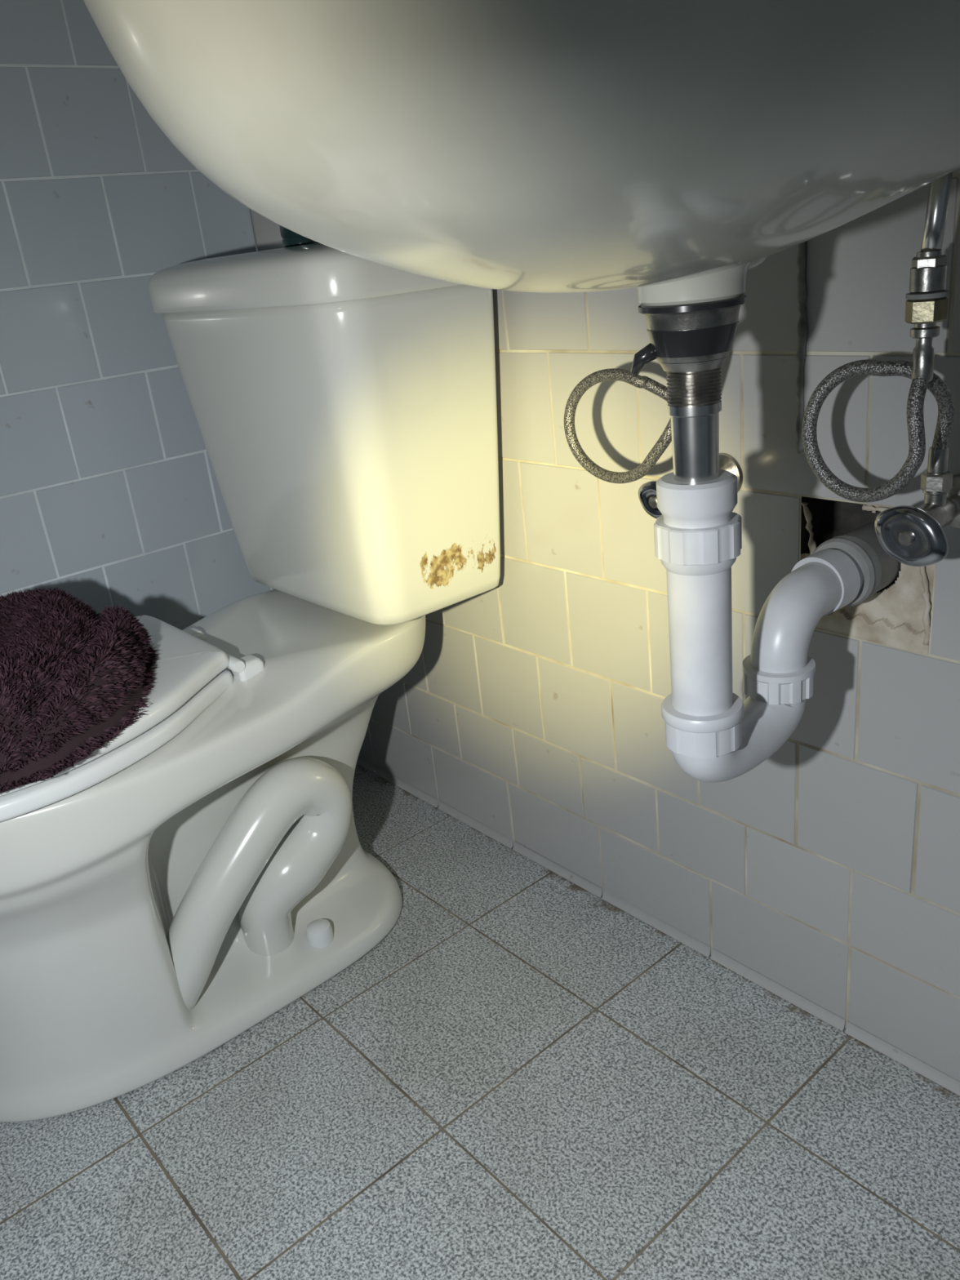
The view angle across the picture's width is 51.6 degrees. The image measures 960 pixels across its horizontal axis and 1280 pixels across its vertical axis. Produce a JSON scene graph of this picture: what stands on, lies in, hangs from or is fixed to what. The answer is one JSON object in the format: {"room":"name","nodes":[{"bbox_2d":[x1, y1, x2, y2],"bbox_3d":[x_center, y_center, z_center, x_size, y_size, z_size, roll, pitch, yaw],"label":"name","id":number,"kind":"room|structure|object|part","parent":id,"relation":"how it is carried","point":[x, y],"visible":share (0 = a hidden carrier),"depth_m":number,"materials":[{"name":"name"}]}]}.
{"room":"bathroom","nodes":[
{"label":"bathroom","id":0,"kind":"room"},
{"bbox_2d":[0,0,275,630],"bbox_3d":[-1.061,-0.402,0.876,1.900,1.979,0.003,-23,27,-35],"label":"wall","id":1,"kind":"structure","parent":0,"point":[110,494],"depth_m":1.35,"materials":[{"name":"tile"}]},
{"bbox_2d":[0,764,959,1279],"bbox_3d":[-0.222,0.783,0.356,1.989,0.002,2.362,-23,27,-35],"label":"floor","id":2,"kind":"structure","parent":0,"point":[526,1077],"depth_m":1.00,"materials":[{"name":"tile"}]},
{"bbox_2d":[0,243,500,1122],"bbox_3d":[-0.365,0.015,1.165,0.762,0.848,0.445,-23,27,-35],"label":"toilet","id":3,"kind":"object","parent":2,"relation":"on","point":[172,889],"visible":0.87,"depth_m":1.11,"materials":[{"name":"white ceramic"}]},
{"bbox_2d":[0,586,160,793],"bbox_3d":[-0.531,0.039,1.021,0.422,0.088,0.448,-23,27,-35],"label":"lid cover","id":4,"kind":"object","parent":3,"relation":"on","point":[72,678],"depth_m":0.96,"materials":[{"name":"purple fabric"}]},
{"bbox_3d":[-0.494,0.069,1.066,0.424,0.023,0.372,-23,27,-35],"label":"seat lid","id":5,"kind":"part","parent":3,"relation":"part of","materials":[{"name":"white plastic"}]},
{"bbox_3d":[-0.492,0.093,1.075,0.424,0.020,0.372,-23,27,-35],"label":"seat","id":6,"kind":"part","parent":3,"relation":"part of","materials":[{"name":"white plastic"}]},
{"bbox_3d":[-0.358,0.223,1.233,0.716,0.412,0.372,-23,27,-35],"label":"bowl and pedestal","id":7,"kind":"part","parent":3,"relation":"part of","materials":[{"name":"white ceramic"}]},
{"bbox_2d":[279,225,319,247],"bbox_3d":[-0.217,-0.543,1.127,0.045,0.177,0.045,-23,27,-35],"label":"bottle","id":8,"kind":"object","parent":3,"relation":"on","point":[290,238],"visible":0.21,"depth_m":1.14,"materials":[{"name":"teal"}]},
{"bbox_3d":[-0.210,-0.433,1.170,0.238,0.058,0.446,-23,27,-35],"label":"tank lid","id":9,"kind":"part","parent":3,"relation":"part of","materials":[{"name":"white ceramic"}]},
{"bbox_3d":[-0.187,-0.240,1.248,0.222,0.372,0.430,-23,27,-35],"label":"tank","id":10,"kind":"part","parent":3,"relation":"part of","materials":[{"name":"ceramic"}]},
{"bbox_2d":[250,168,959,1096],"bbox_3d":[0.395,-0.456,0.591,0.008,1.979,2.282,-23,27,-35],"label":"wall","id":11,"kind":"structure","parent":0,"point":[824,874],"depth_m":1.06,"materials":[{"name":"tile"}]},
{"bbox_2d":[83,0,959,306],"bbox_3d":[0.080,-0.308,0.568,0.592,0.229,0.553,-23,27,-35],"label":"sink","id":12,"kind":"object","parent":11,"relation":"attached to","point":[664,149],"visible":1,"depth_m":0.40,"materials":[{"name":"ceramic"}]},
{"bbox_2d":[630,294,901,782],"bbox_3d":[0.244,-0.089,0.780,0.305,0.367,0.072,-23,27,-35],"label":"trap","id":13,"kind":"object","parent":12,"relation":"attached to","point":[713,735],"visible":0.99,"depth_m":0.72,"materials":[{"name":"white plastic"}]},
{"bbox_3d":[0.111,-0.189,0.666,0.021,0.021,0.012,1,23,19],"label":"drain lever","id":14,"kind":"part","parent":13,"relation":"part of","materials":[{"name":"black plastic"}]},
{"bbox_2d":[637,294,746,315],"bbox_3d":[0.138,-0.218,0.644,0.069,0.006,0.069,-23,27,-35],"label":"washer","id":15,"kind":"object","parent":13,"relation":"in","point":[727,307],"depth_m":0.62,"materials":[{"name":"black plastic"}]},
{"bbox_3d":[0.164,0.011,0.736,0.047,0.160,0.047,-23,27,-35],"label":"trap leg","id":16,"kind":"part","parent":13,"relation":"part of","materials":[{"name":"white plastic"}]},
{"bbox_2d":[742,654,815,705],"bbox_3d":[0.245,0.030,0.814,0.057,0.026,0.057,-23,27,-35],"label":"nut","id":17,"kind":"object","parent":13,"relation":"attached to","point":[766,681],"depth_m":0.79,"materials":[{"name":"white plastic"}]},
{"bbox_2d":[791,548,860,615],"bbox_3d":[0.291,-0.049,0.840,0.026,0.052,0.052,-23,27,-35],"label":"socket","id":18,"kind":"object","parent":13,"relation":"attached to","point":[842,566],"depth_m":0.82,"materials":[{"name":"white plastic"}]},
{"bbox_2d":[564,368,742,519],"bbox_3d":[0.165,-0.248,0.902,0.122,0.266,0.158,-23,27,-35],"label":"supplies","id":19,"kind":"object","parent":11,"relation":"attached to","point":[647,491],"visible":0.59,"depth_m":0.91,"materials":[{"name":"silver metal"}]},
{"bbox_3d":[0.165,-0.129,0.913,0.013,0.036,0.045,-23,27,-35],"label":"handle","id":20,"kind":"part","parent":19,"relation":"part of","materials":[{"name":"silver metal"}]},
{"bbox_2d":[795,240,807,453],"bbox_3d":[0.274,-0.276,0.846,0.010,0.236,0.010,-4,22,7],"label":"caulk seam","id":21,"kind":"object","parent":11,"relation":"attached to","point":[801,261],"visible":0.78,"depth_m":0.85,"materials":[{"name":"grey"}]},
{"bbox_2d":[801,502,816,555],"bbox_3d":[0.303,-0.099,0.914,0.008,0.055,0.016,-23,27,-35],"label":"broken tile edge","id":22,"kind":"object","parent":11,"relation":"attached to","point":[808,515],"visible":0.81,"depth_m":0.91,"materials":[{"name":"paint"}]},
{"bbox_2d":[800,496,934,654],"bbox_3d":[0.362,-0.068,0.900,0.053,0.127,0.127,-23,27,-35],"label":"hole","id":23,"kind":"object","parent":11,"relation":"attached to","point":[892,616],"visible":0.38,"depth_m":0.90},
{"bbox_2d":[862,504,888,511],"bbox_3d":[0.355,-0.106,0.842,0.007,0.012,0.064,-23,27,-35],"label":"broken tile edge","id":24,"kind":"object","parent":11,"relation":"attached to","point":[868,508],"visible":0.36,"depth_m":0.86,"materials":[{"name":"paint"}]},
{"bbox_2d":[801,171,959,566],"bbox_3d":[0.318,-0.206,0.742,0.102,0.280,0.122,-23,27,-35],"label":"supplies","id":25,"kind":"object","parent":11,"relation":"attached to","point":[913,536],"visible":1,"depth_m":0.72,"materials":[{"name":"silver metal"}]},
{"bbox_3d":[0.320,-0.077,0.738,0.014,0.046,0.058,-23,27,-35],"label":"handle","id":26,"kind":"part","parent":25,"relation":"part of","materials":[{"name":"silver metal"}]},
{"bbox_2d":[905,289,948,300],"bbox_3d":[0.307,-0.237,0.681,0.027,0.004,0.027,-23,27,-35],"label":"washer","id":27,"kind":"object","parent":25,"relation":"in","point":[915,295],"depth_m":0.67,"materials":[{"name":"grey rubber"}]},
{"bbox_2d":[922,489,949,506],"bbox_3d":[0.351,-0.106,0.765,0.019,0.028,0.019,-23,27,-35],"label":"outlet","id":28,"kind":"object","parent":25,"relation":"attached to","point":[932,498],"depth_m":0.76,"materials":[{"name":"silver metal"}]},
{"bbox_2d":[919,566,931,644],"bbox_3d":[0.381,-0.032,0.849,0.007,0.077,0.014,-23,27,-35],"label":"broken tile edge","id":29,"kind":"object","parent":11,"relation":"attached to","point":[926,619],"visible":0.79,"depth_m":0.85,"materials":[{"name":"paint"}]}
]}

